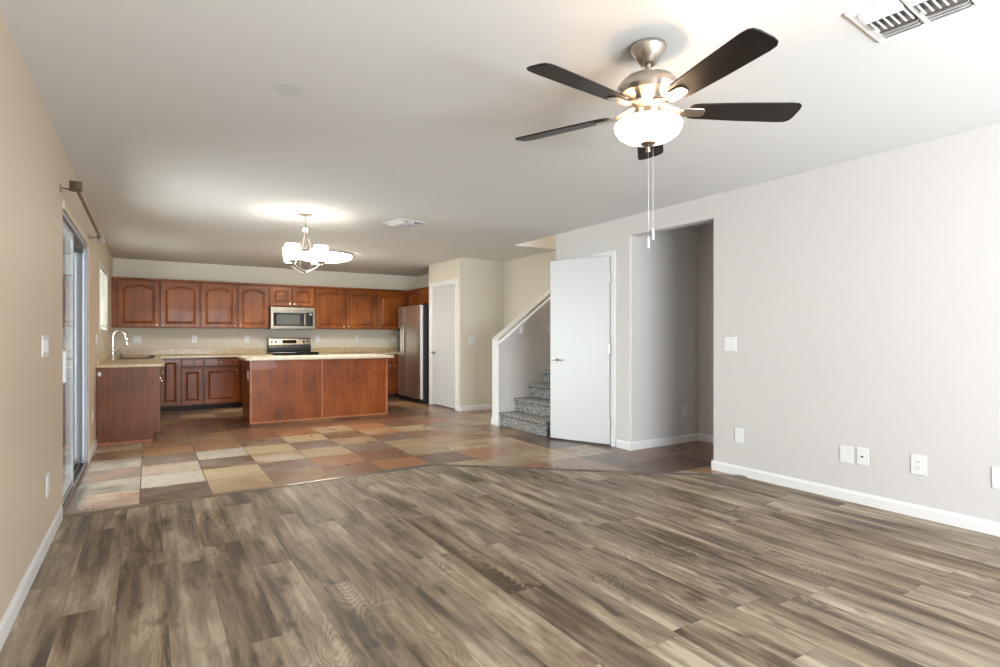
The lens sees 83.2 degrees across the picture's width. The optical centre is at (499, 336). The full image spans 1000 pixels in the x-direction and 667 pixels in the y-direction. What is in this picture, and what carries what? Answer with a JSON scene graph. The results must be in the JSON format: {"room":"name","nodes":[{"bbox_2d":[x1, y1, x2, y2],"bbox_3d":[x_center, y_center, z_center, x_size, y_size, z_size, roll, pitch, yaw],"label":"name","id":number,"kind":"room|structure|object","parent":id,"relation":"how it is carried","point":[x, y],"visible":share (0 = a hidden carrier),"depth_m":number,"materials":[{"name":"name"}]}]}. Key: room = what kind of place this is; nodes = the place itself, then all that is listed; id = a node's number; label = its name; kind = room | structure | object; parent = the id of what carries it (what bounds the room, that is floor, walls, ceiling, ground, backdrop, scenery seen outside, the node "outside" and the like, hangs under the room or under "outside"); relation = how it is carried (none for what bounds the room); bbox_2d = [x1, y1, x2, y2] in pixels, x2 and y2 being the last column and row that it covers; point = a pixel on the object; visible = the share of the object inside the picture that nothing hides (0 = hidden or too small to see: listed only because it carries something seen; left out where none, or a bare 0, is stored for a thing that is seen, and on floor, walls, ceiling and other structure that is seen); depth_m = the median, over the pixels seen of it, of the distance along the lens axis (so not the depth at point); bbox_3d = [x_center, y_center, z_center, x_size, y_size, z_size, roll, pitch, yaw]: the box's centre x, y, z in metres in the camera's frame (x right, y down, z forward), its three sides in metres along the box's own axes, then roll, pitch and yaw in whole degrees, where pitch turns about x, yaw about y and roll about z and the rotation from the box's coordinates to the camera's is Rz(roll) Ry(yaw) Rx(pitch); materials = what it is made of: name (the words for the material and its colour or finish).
{"room":"living room","nodes":[
{"label":"living room","id":0,"kind":"room"},
{"bbox_2d":[0,9,112,620],"bbox_3d":[-2.763,-0.045,3.373,0.150,2.550,13.450,0,0,-32],"label":"wall","id":1,"kind":"structure","parent":0,"point":[34,163],"depth_m":2.71,"materials":[{"name":"beige paint"}]},
{"bbox_2d":[0,505,62,650],"bbox_3d":[-1.025,1.135,0.745,0.012,0.090,6.850,0,0,-32],"label":"baseboard","id":2,"kind":"structure","parent":1,"relation":"attached to","point":[7,621],"depth_m":2.58,"materials":[{"name":"white paint"}]},
{"bbox_2d":[42,335,48,356],"bbox_3d":[-2.467,0.049,3.050,0.008,0.115,0.211,0,0,-32],"label":"light switch","id":3,"kind":"object","parent":1,"relation":"attached to","point":[45,338],"visible":1,"depth_m":3.05,"materials":[{"name":"white plastic"}]},
{"bbox_2d":[46,472,49,496],"bbox_3d":[-2.534,0.825,3.157,0.008,0.125,0.090,0,0,-32],"label":"power outlet","id":4,"kind":"object","parent":1,"relation":"attached to","point":[48,473],"visible":1,"depth_m":3.14,"materials":[{"name":"white plastic"}]},
{"bbox_2d":[63,201,88,512],"bbox_3d":[-3.443,0.140,4.484,0.154,2.089,1.855,0,0,-32],"label":"door","id":5,"kind":"structure","parent":1,"relation":"in","point":[75,248],"depth_m":4.36,"materials":[{"name":"glass"}]},
{"bbox_2d":[60,180,104,242],"bbox_3d":[-3.339,-0.963,4.552,0.122,0.068,2.350,0,0,-32],"label":"curtain rod","id":6,"kind":"object","parent":1,"relation":"attached to","point":[74,186],"visible":1,"depth_m":3.90,"materials":[{"name":"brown metal"}]},
{"bbox_2d":[89,439,96,461],"bbox_3d":[-4.126,1.137,5.706,0.012,0.085,0.910,0,0,-32],"label":"baseboard","id":7,"kind":"structure","parent":1,"relation":"attached to","point":[94,445],"depth_m":5.63,"materials":[{"name":"white paint"}]},
{"bbox_2d":[99,260,107,332],"bbox_3d":[-5.087,-0.470,7.109,0.150,0.840,1.410,0,0,-32],"label":"window","id":8,"kind":"structure","parent":1,"relation":"in","point":[100,263],"depth_m":6.55,"materials":[{"name":"grey plastic"}]},
{"bbox_2d":[100,266,105,330],"bbox_3d":[-5.053,-0.468,7.131,0.040,0.780,1.330,0,0,-32],"label":"window blind","id":9,"kind":"object","parent":8,"relation":"attached to","point":[102,273],"visible":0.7,"depth_m":7.23,"materials":[{"name":"white paint"}]},
{"bbox_2d":[96,351,110,364],"bbox_3d":[-5.273,0.253,7.552,0.020,0.095,3.398,0,0,-32],"label":"backsplash","id":10,"kind":"structure","parent":1,"relation":"attached to","point":[103,357],"depth_m":6.75,"materials":[{"name":"beige laminate"}]},
{"bbox_2d":[96,367,161,445],"bbox_3d":[-4.866,0.757,7.467,0.620,0.845,2.838,0,0,-32],"label":"base cabinet","id":11,"kind":"object","parent":1,"relation":"attached to","point":[127,398],"visible":0.96,"depth_m":6.25,"materials":[{"name":"brown wood"}]},
{"bbox_2d":[96,354,272,367],"bbox_3d":[-4.296,0.318,8.136,2.296,0.035,3.443,0,0,-32],"label":"countertop","id":12,"kind":"structure","parent":11,"relation":"on","point":[157,361],"depth_m":7.19,"materials":[{"name":"beige stone"}]},
{"bbox_2d":[110,330,128,359],"bbox_3d":[-5.097,0.102,7.545,0.215,0.395,0.060,0,0,-32],"label":"faucet","id":13,"kind":"object","parent":12,"relation":"on","point":[126,341],"visible":1,"depth_m":7.51,"materials":[{"name":"silver metal"}]},
{"bbox_2d":[116,357,153,359],"bbox_3d":[-5.095,0.388,7.877,0.426,0.184,0.836,0,0,-32],"label":"sink","id":14,"kind":"object","parent":12,"relation":"in","point":[122,358],"visible":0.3,"depth_m":8.17,"materials":[{"name":"silver metal"}]},
{"bbox_2d":[113,258,415,353],"bbox_3d":[-3.782,-0.045,10.579,6.200,2.550,0.150,0,0,-32],"label":"wall","id":15,"kind":"structure","parent":0,"point":[151,338],"depth_m":9.99,"materials":[{"name":"beige paint"}]},
{"bbox_2d":[112,279,159,327],"bbox_3d":[-5.817,-0.527,9.005,0.638,0.755,0.355,0,0,-32],"label":"upper cabinet","id":16,"kind":"object","parent":15,"relation":"attached to","point":[135,303],"visible":1,"depth_m":8.88,"materials":[{"name":"brown wood"}]},
{"bbox_2d":[134,335,140,342],"bbox_3d":[-5.898,0.033,9.162,0.105,0.120,0.008,0,0,-32],"label":"power outlet","id":17,"kind":"object","parent":15,"relation":"attached to","point":[137,338],"visible":1,"depth_m":9.16,"materials":[{"name":"white plastic"}]},
{"bbox_2d":[160,281,199,327],"bbox_3d":[-5.303,-0.527,9.327,0.575,0.755,0.355,0,0,-32],"label":"upper cabinet","id":18,"kind":"object","parent":15,"relation":"attached to","point":[179,301],"visible":0.96,"depth_m":9.19,"materials":[{"name":"brown wood"}]},
{"bbox_2d":[114,348,266,355],"bbox_3d":[-5.194,0.253,9.593,2.275,0.095,0.020,0,0,-32],"label":"backsplash","id":19,"kind":"structure","parent":15,"relation":"attached to","point":[249,350],"depth_m":9.53,"materials":[{"name":"beige laminate"}]},
{"bbox_2d":[192,335,196,341],"bbox_3d":[-5.205,0.033,9.595,0.078,0.120,0.008,0,0,-32],"label":"power outlet","id":20,"kind":"object","parent":15,"relation":"attached to","point":[194,337],"visible":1,"depth_m":9.59,"materials":[{"name":"white plastic"}]},
{"bbox_2d":[160,357,242,411],"bbox_3d":[-4.799,0.757,9.484,1.715,0.845,0.623,0,0,-32],"label":"base cabinet","id":21,"kind":"object","parent":15,"relation":"attached to","point":[217,382],"visible":0.73,"depth_m":9.13,"materials":[{"name":"brown wood"}]},
{"bbox_2d":[200,283,268,328],"bbox_3d":[-4.602,-0.527,9.765,1.077,0.755,0.355,0,0,-32],"label":"upper cabinet","id":22,"kind":"object","parent":15,"relation":"attached to","point":[238,306],"visible":0.99,"depth_m":9.62,"materials":[{"name":"brown wood"}]},
{"bbox_2d":[269,286,313,307],"bbox_3d":[-3.816,-0.725,10.256,0.778,0.360,0.355,0,0,-32],"label":"upper cabinet","id":23,"kind":"object","parent":15,"relation":"attached to","point":[279,296],"visible":0.98,"depth_m":10.12,"materials":[{"name":"brown wood"}]},
{"bbox_2d":[269,307,314,328],"bbox_3d":[-3.790,-0.335,10.216,0.758,0.394,0.446,0,0,-32],"label":"microwave","id":24,"kind":"object","parent":23,"relation":"attached to","point":[279,317],"visible":0.95,"depth_m":10.05,"materials":[{"name":"silver metal"}]},
{"bbox_2d":[313,288,376,328],"bbox_3d":[-2.977,-0.527,10.781,1.200,0.755,0.355,0,0,-32],"label":"upper cabinet","id":25,"kind":"object","parent":15,"relation":"attached to","point":[334,308],"visible":0.96,"depth_m":10.66,"materials":[{"name":"brown wood"}]},
{"bbox_2d":[311,347,396,352],"bbox_3d":[-2.661,0.253,11.177,2.153,0.095,0.020,0,0,-32],"label":"backsplash","id":26,"kind":"structure","parent":15,"relation":"attached to","point":[349,349],"depth_m":11.05,"materials":[{"name":"beige laminate"}]},
{"bbox_2d":[373,291,406,329],"bbox_3d":[-2.201,-0.527,11.266,0.630,0.755,0.355,0,0,-32],"label":"upper cabinet","id":27,"kind":"object","parent":15,"relation":"attached to","point":[388,302],"visible":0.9,"depth_m":11.10,"materials":[{"name":"brown wood"}]},
{"bbox_2d":[388,354,398,397],"bbox_3d":[-2.497,0.757,10.923,2.145,0.845,0.623,0,0,-32],"label":"base cabinet","id":28,"kind":"object","parent":15,"relation":"attached to","point":[392,362],"visible":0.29,"depth_m":10.86,"materials":[{"name":"brown wood"}]},
{"bbox_2d":[318,352,397,354],"bbox_3d":[-2.498,0.318,10.917,2.153,0.035,0.633,0,0,-32],"label":"countertop","id":29,"kind":"structure","parent":28,"relation":"on","point":[340,353],"depth_m":10.66,"materials":[{"name":"beige stone"}]},
{"bbox_2d":[63,397,731,514],"bbox_3d":[-0.587,1.180,7.636,8.339,0.001,9.597,0,0,-32],"label":"tile","id":30,"kind":"structure","parent":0,"point":[199,452],"depth_m":5.65,"materials":[{"name":"tile"}]},
{"bbox_2d":[267,338,318,355],"bbox_3d":[-3.713,0.583,10.100,0.766,1.135,0.706,0,0,-32],"label":"range","id":31,"kind":"object","parent":30,"relation":"on","point":[276,346],"visible":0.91,"depth_m":10.27,"materials":[{"name":"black metal"}]},
{"bbox_2d":[268,351,318,353],"bbox_3d":[-3.707,0.277,10.089,0.766,0.017,0.560,0,0,-32],"label":"cooktop","id":32,"kind":"object","parent":31,"relation":"in","point":[269,352],"depth_m":9.95,"materials":[{"name":"black glass"}]},
{"bbox_2d":[243,358,387,423],"bbox_3d":[-2.740,0.748,8.428,1.954,0.864,0.701,0,0,-32],"label":"kitchen island","id":33,"kind":"object","parent":30,"relation":"on","point":[273,390],"visible":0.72,"depth_m":8.08,"materials":[{"name":"brown wood"}]},
{"bbox_2d":[237,354,393,360],"bbox_3d":[-2.711,0.298,8.374,2.090,0.036,0.895,0,0,-32],"label":"island countertop","id":34,"kind":"structure","parent":33,"relation":"on","point":[343,356],"depth_m":8.09,"materials":[{"name":"beige stone"}]},
{"bbox_2d":[397,304,428,402],"bbox_3d":[-1.424,0.297,10.502,0.771,1.764,1.020,0,0,-32],"label":"refrigerator","id":35,"kind":"object","parent":30,"relation":"on","point":[413,321],"visible":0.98,"depth_m":10.09,"materials":[{"name":"grey metal"}]},
{"bbox_2d":[499,370,549,436],"bbox_3d":[1.567,0.023,7.886,3.101,2.314,1.023,0,0,-32],"label":"staircase","id":36,"kind":"structure","parent":30,"relation":"on","point":[531,414],"depth_m":7.28,"materials":[{"name":"grey carpet"}]},
{"bbox_2d":[416,274,428,288],"bbox_3d":[-1.211,-0.045,11.012,0.120,2.550,1.840,0,0,-32],"label":"wall","id":37,"kind":"structure","parent":0,"point":[423,280],"depth_m":11.49,"materials":[{"name":"beige paint"}]},
{"bbox_2d":[407,288,428,305],"bbox_3d":[-1.339,-0.762,10.770,0.350,0.285,1.485,0,0,-32],"label":"upper cabinet","id":38,"kind":"object","parent":37,"relation":"attached to","point":[416,297],"visible":0.46,"depth_m":10.82,"materials":[{"name":"brown wood"}]},
{"bbox_2d":[112,277,428,291],"bbox_3d":[-3.487,-0.919,9.606,5.226,0.028,1.808,0,0,-32],"label":"crown molding","id":39,"kind":"structure","parent":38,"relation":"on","point":[112,277],"depth_m":9.84,"materials":[{"name":"brown wood"}]},
{"bbox_2d":[429,258,466,405],"bbox_3d":[-0.893,-0.045,9.466,0.120,2.550,1.169,0,0,-32],"label":"wall","id":40,"kind":"structure","parent":0,"point":[455,268],"depth_m":8.98,"materials":[{"name":"beige paint"}]},
{"bbox_2d":[429,279,457,410],"bbox_3d":[-0.924,0.124,9.473,0.165,2.112,1.049,0,0,-32],"label":"door","id":41,"kind":"structure","parent":40,"relation":"in","point":[443,296],"depth_m":9.47,"materials":[{"name":"grey paint"}]},
{"bbox_2d":[467,258,503,404],"bbox_3d":[-0.495,-0.045,9.715,0.820,2.550,1.169,0,0,-32],"label":"wall","id":42,"kind":"structure","parent":0,"point":[485,278],"depth_m":9.17,"materials":[{"name":"beige paint"}]},
{"bbox_2d":[468,337,474,344],"bbox_3d":[-0.454,0.062,9.046,0.125,0.120,0.008,0,0,-32],"label":"light switch","id":43,"kind":"object","parent":42,"relation":"attached to","point":[471,340],"visible":1,"depth_m":9.04,"materials":[{"name":"white plastic"}]},
{"bbox_2d":[460,404,491,410],"bbox_3d":[-0.284,1.137,9.151,0.820,0.085,0.012,0,0,-32],"label":"baseboard","id":44,"kind":"structure","parent":42,"relation":"attached to","point":[481,406],"depth_m":9.08,"materials":[{"name":"white paint"}]},
{"bbox_2d":[0,0,999,276],"bbox_3d":[0.535,-1.385,5.464,8.100,0.250,13.500,0,0,-32],"label":"ceiling","id":45,"kind":"structure","parent":0,"point":[172,120],"depth_m":3.16,"materials":[{"name":"white paint"}]},
{"bbox_2d":[275,84,303,95],"bbox_3d":[-1.071,-1.260,2.868,0.136,0.004,0.136,0,0,-32],"label":"ceiling disc","id":46,"kind":"object","parent":45,"relation":"attached to","point":[286,89],"visible":1,"depth_m":2.87,"materials":[{"name":"grey"}]},
{"bbox_2d":[283,213,327,272],"bbox_3d":[-1.996,-0.957,5.774,0.411,0.604,0.411,0,0,-25],"label":"chandelier","id":47,"kind":"object","parent":45,"relation":"hanging from","point":[318,254],"visible":1,"depth_m":5.68,"materials":[{"name":"white glass"}]},
{"bbox_2d":[299,250,352,262],"bbox_3d":[-2.661,-1.185,8.502,0.850,0.149,0.850,0,0,-32],"label":"flush ceiling light","id":48,"kind":"object","parent":45,"relation":"attached to","point":[334,256],"visible":0.47,"depth_m":8.29,"materials":[{"name":"white glass"}]},
{"bbox_2d":[383,218,427,228],"bbox_3d":[-1.047,-1.247,6.221,0.360,0.026,0.360,0,0,-40],"label":"ceiling vent","id":49,"kind":"object","parent":45,"relation":"in","point":[399,222],"visible":1,"depth_m":6.18,"materials":[{"name":"white metal"}]},
{"bbox_2d":[515,28,801,247],"bbox_3d":[0.622,-0.822,2.405,1.243,0.875,1.261,0,0,-32],"label":"ceiling fan","id":50,"kind":"object","parent":45,"relation":"hanging from","point":[645,92],"visible":1,"depth_m":2.35,"materials":[{"name":"silver metal"}]},
{"bbox_2d":[844,0,986,42],"bbox_3d":[1.585,-1.247,2.152,0.355,0.026,0.355,0,0,-37],"label":"ceiling vent","id":51,"kind":"object","parent":45,"relation":"in","point":[883,20],"visible":1,"depth_m":2.17,"materials":[{"name":"white metal"}]},
{"bbox_2d":[0,466,999,666],"bbox_3d":[0.998,1.188,1.989,5.000,0.024,7.115,0,0,-32],"label":"floor","id":52,"kind":"structure","parent":0,"point":[430,566],"depth_m":2.74,"materials":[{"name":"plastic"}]},
{"bbox_2d":[63,472,375,517],"bbox_3d":[-1.972,1.173,4.268,2.141,0.015,0.068,0,0,-34],"label":"trim","id":53,"kind":"structure","parent":52,"relation":"on","point":[369,473],"depth_m":4.14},
{"bbox_2d":[375,464,432,473],"bbox_3d":[-0.843,1.173,5.023,0.575,0.015,0.068,0,0,-34],"label":"trim","id":54,"kind":"structure","parent":52,"relation":"on","point":[426,465],"depth_m":5.00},
{"bbox_2d":[433,464,746,477],"bbox_3d":[0.725,1.173,4.957,2.733,0.015,0.068,0,0,9],"label":"trim","id":55,"kind":"structure","parent":52,"relation":"on","point":[453,465],"depth_m":4.93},
{"bbox_2d":[499,295,549,424],"bbox_3d":[1.365,-0.595,8.442,3.335,3.650,0.130,0,0,-32],"label":"wall","id":56,"kind":"structure","parent":0,"point":[523,358],"depth_m":7.72,"materials":[{"name":"grey paint"}]},
{"bbox_2d":[491,339,499,425],"bbox_3d":[-0.063,0.603,7.549,0.034,1.154,0.166,0,0,-32],"label":"trim","id":57,"kind":"structure","parent":56,"relation":"attached to","point":[495,420],"depth_m":7.53,"materials":[{"name":"white paint"}]},
{"bbox_2d":[492,289,549,339],"bbox_3d":[1.344,-1.191,8.429,3.345,2.469,0.142,0,0,-32],"label":"trim","id":58,"kind":"structure","parent":56,"relation":"attached to","point":[522,315],"depth_m":7.75,"materials":[{"name":"grey paint"}]},
{"bbox_2d":[495,297,549,345],"bbox_3d":[0.932,-0.746,8.044,2.318,1.720,0.094,0,0,-32],"label":"handrail","id":59,"kind":"object","parent":56,"relation":"attached to","point":[520,325],"visible":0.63,"depth_m":7.64,"materials":[{"name":"white paint"}]},
{"bbox_2d":[504,250,555,327],"bbox_3d":[0.487,-0.045,8.805,0.120,2.550,1.416,0,0,-32],"label":"wall","id":60,"kind":"structure","parent":0,"point":[526,279],"depth_m":8.85,"materials":[{"name":"beige paint"}]},
{"bbox_2d":[616,439,629,449],"bbox_3d":[1.303,1.137,5.941,0.012,0.085,0.205,0,0,-32],"label":"baseboard","id":61,"kind":"structure","parent":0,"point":[621,444],"depth_m":5.94,"materials":[{"name":"white paint"}]},
{"bbox_2d":[634,226,698,441],"bbox_3d":[1.859,-0.045,6.233,1.140,2.550,0.101,0,0,-32],"label":"wall","id":62,"kind":"structure","parent":0,"point":[666,273],"depth_m":6.15,"materials":[{"name":"grey paint"}]},
{"bbox_2d":[630,433,698,450],"bbox_3d":[1.812,1.137,6.138,1.080,0.085,0.012,0,0,-32],"label":"baseboard","id":63,"kind":"structure","parent":62,"relation":"attached to","point":[658,442],"depth_m":6.11,"materials":[{"name":"white paint"}]},
{"bbox_2d":[683,404,686,414],"bbox_3d":[2.074,0.815,6.303,0.072,0.117,0.008,0,0,-32],"label":"power outlet","id":64,"kind":"object","parent":62,"relation":"attached to","point":[684,406],"visible":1,"depth_m":6.30,"materials":[{"name":"white plastic"}]},
{"bbox_2d":[699,224,712,434],"bbox_3d":[3.020,-0.045,5.337,0.120,2.550,2.649,0,0,-32],"label":"wall","id":65,"kind":"structure","parent":0,"point":[706,231],"depth_m":6.34,"materials":[{"name":"grey paint"}]},
{"bbox_2d":[699,433,712,442],"bbox_3d":[2.932,1.137,5.353,0.012,0.085,2.530,0,0,-32],"label":"baseboard","id":66,"kind":"structure","parent":65,"relation":"attached to","point":[702,437],"depth_m":6.33,"materials":[{"name":"white paint"}]},
{"bbox_2d":[556,123,999,522],"bbox_3d":[2.838,-0.050,3.620,0.130,2.580,7.930,0,0,-32],"label":"wall","id":67,"kind":"structure","parent":0,"point":[860,298],"depth_m":3.99,"materials":[{"name":"grey paint"}]},
{"bbox_2d":[550,250,615,446],"bbox_3d":[0.919,0.124,6.353,0.465,2.112,0.864,0,0,-32],"label":"door","id":68,"kind":"structure","parent":67,"relation":"in","point":[579,286],"depth_m":6.26,"materials":[{"name":"white paint"}]},
{"bbox_2d":[725,337,736,350],"bbox_3d":[1.986,0.060,4.850,0.008,0.117,0.118,0,0,-32],"label":"light switch","id":69,"kind":"object","parent":67,"relation":"attached to","point":[730,342],"visible":1,"depth_m":4.84,"materials":[{"name":"white plastic"}]},
{"bbox_2d":[735,428,742,443],"bbox_3d":[2.031,0.837,4.781,0.006,0.125,0.078,0,0,-32],"label":"wall plate","id":70,"kind":"object","parent":67,"relation":"attached to","point":[738,431],"visible":1,"depth_m":4.78,"materials":[{"name":"white plastic"}]},
{"bbox_2d":[840,445,852,463],"bbox_3d":[2.490,0.844,4.047,0.006,0.122,0.088,0,0,-32],"label":"wall plate","id":71,"kind":"object","parent":67,"relation":"attached to","point":[846,452],"visible":1,"depth_m":4.04,"materials":[{"name":"white plastic"}]},
{"bbox_2d":[712,460,999,536],"bbox_3d":[3.344,1.137,2.677,0.012,0.085,5.495,0,0,-32],"label":"baseboard","id":72,"kind":"structure","parent":67,"relation":"attached to","point":[989,527],"depth_m":3.90,"materials":[{"name":"white paint"}]},
{"bbox_2d":[857,447,868,465],"bbox_3d":[2.544,0.840,3.953,0.014,0.120,0.078,0,0,-32],"label":"jack plate","id":73,"kind":"object","parent":67,"relation":"attached to","point":[862,453],"visible":1,"depth_m":3.95,"materials":[{"name":"white plastic"}]},
{"bbox_2d":[911,454,926,475],"bbox_3d":[2.727,0.834,3.667,0.008,0.128,0.088,0,0,-32],"label":"power outlet","id":74,"kind":"object","parent":67,"relation":"attached to","point":[918,462],"visible":1,"depth_m":3.66,"materials":[{"name":"white plastic"}]},
{"bbox_2d":[992,467,999,488],"bbox_3d":[2.950,0.834,3.312,0.006,0.125,0.088,0,0,-32],"label":"wall plate","id":75,"kind":"object","parent":67,"relation":"attached to","point":[995,471],"visible":1,"depth_m":3.33,"materials":[{"name":"white plastic"}]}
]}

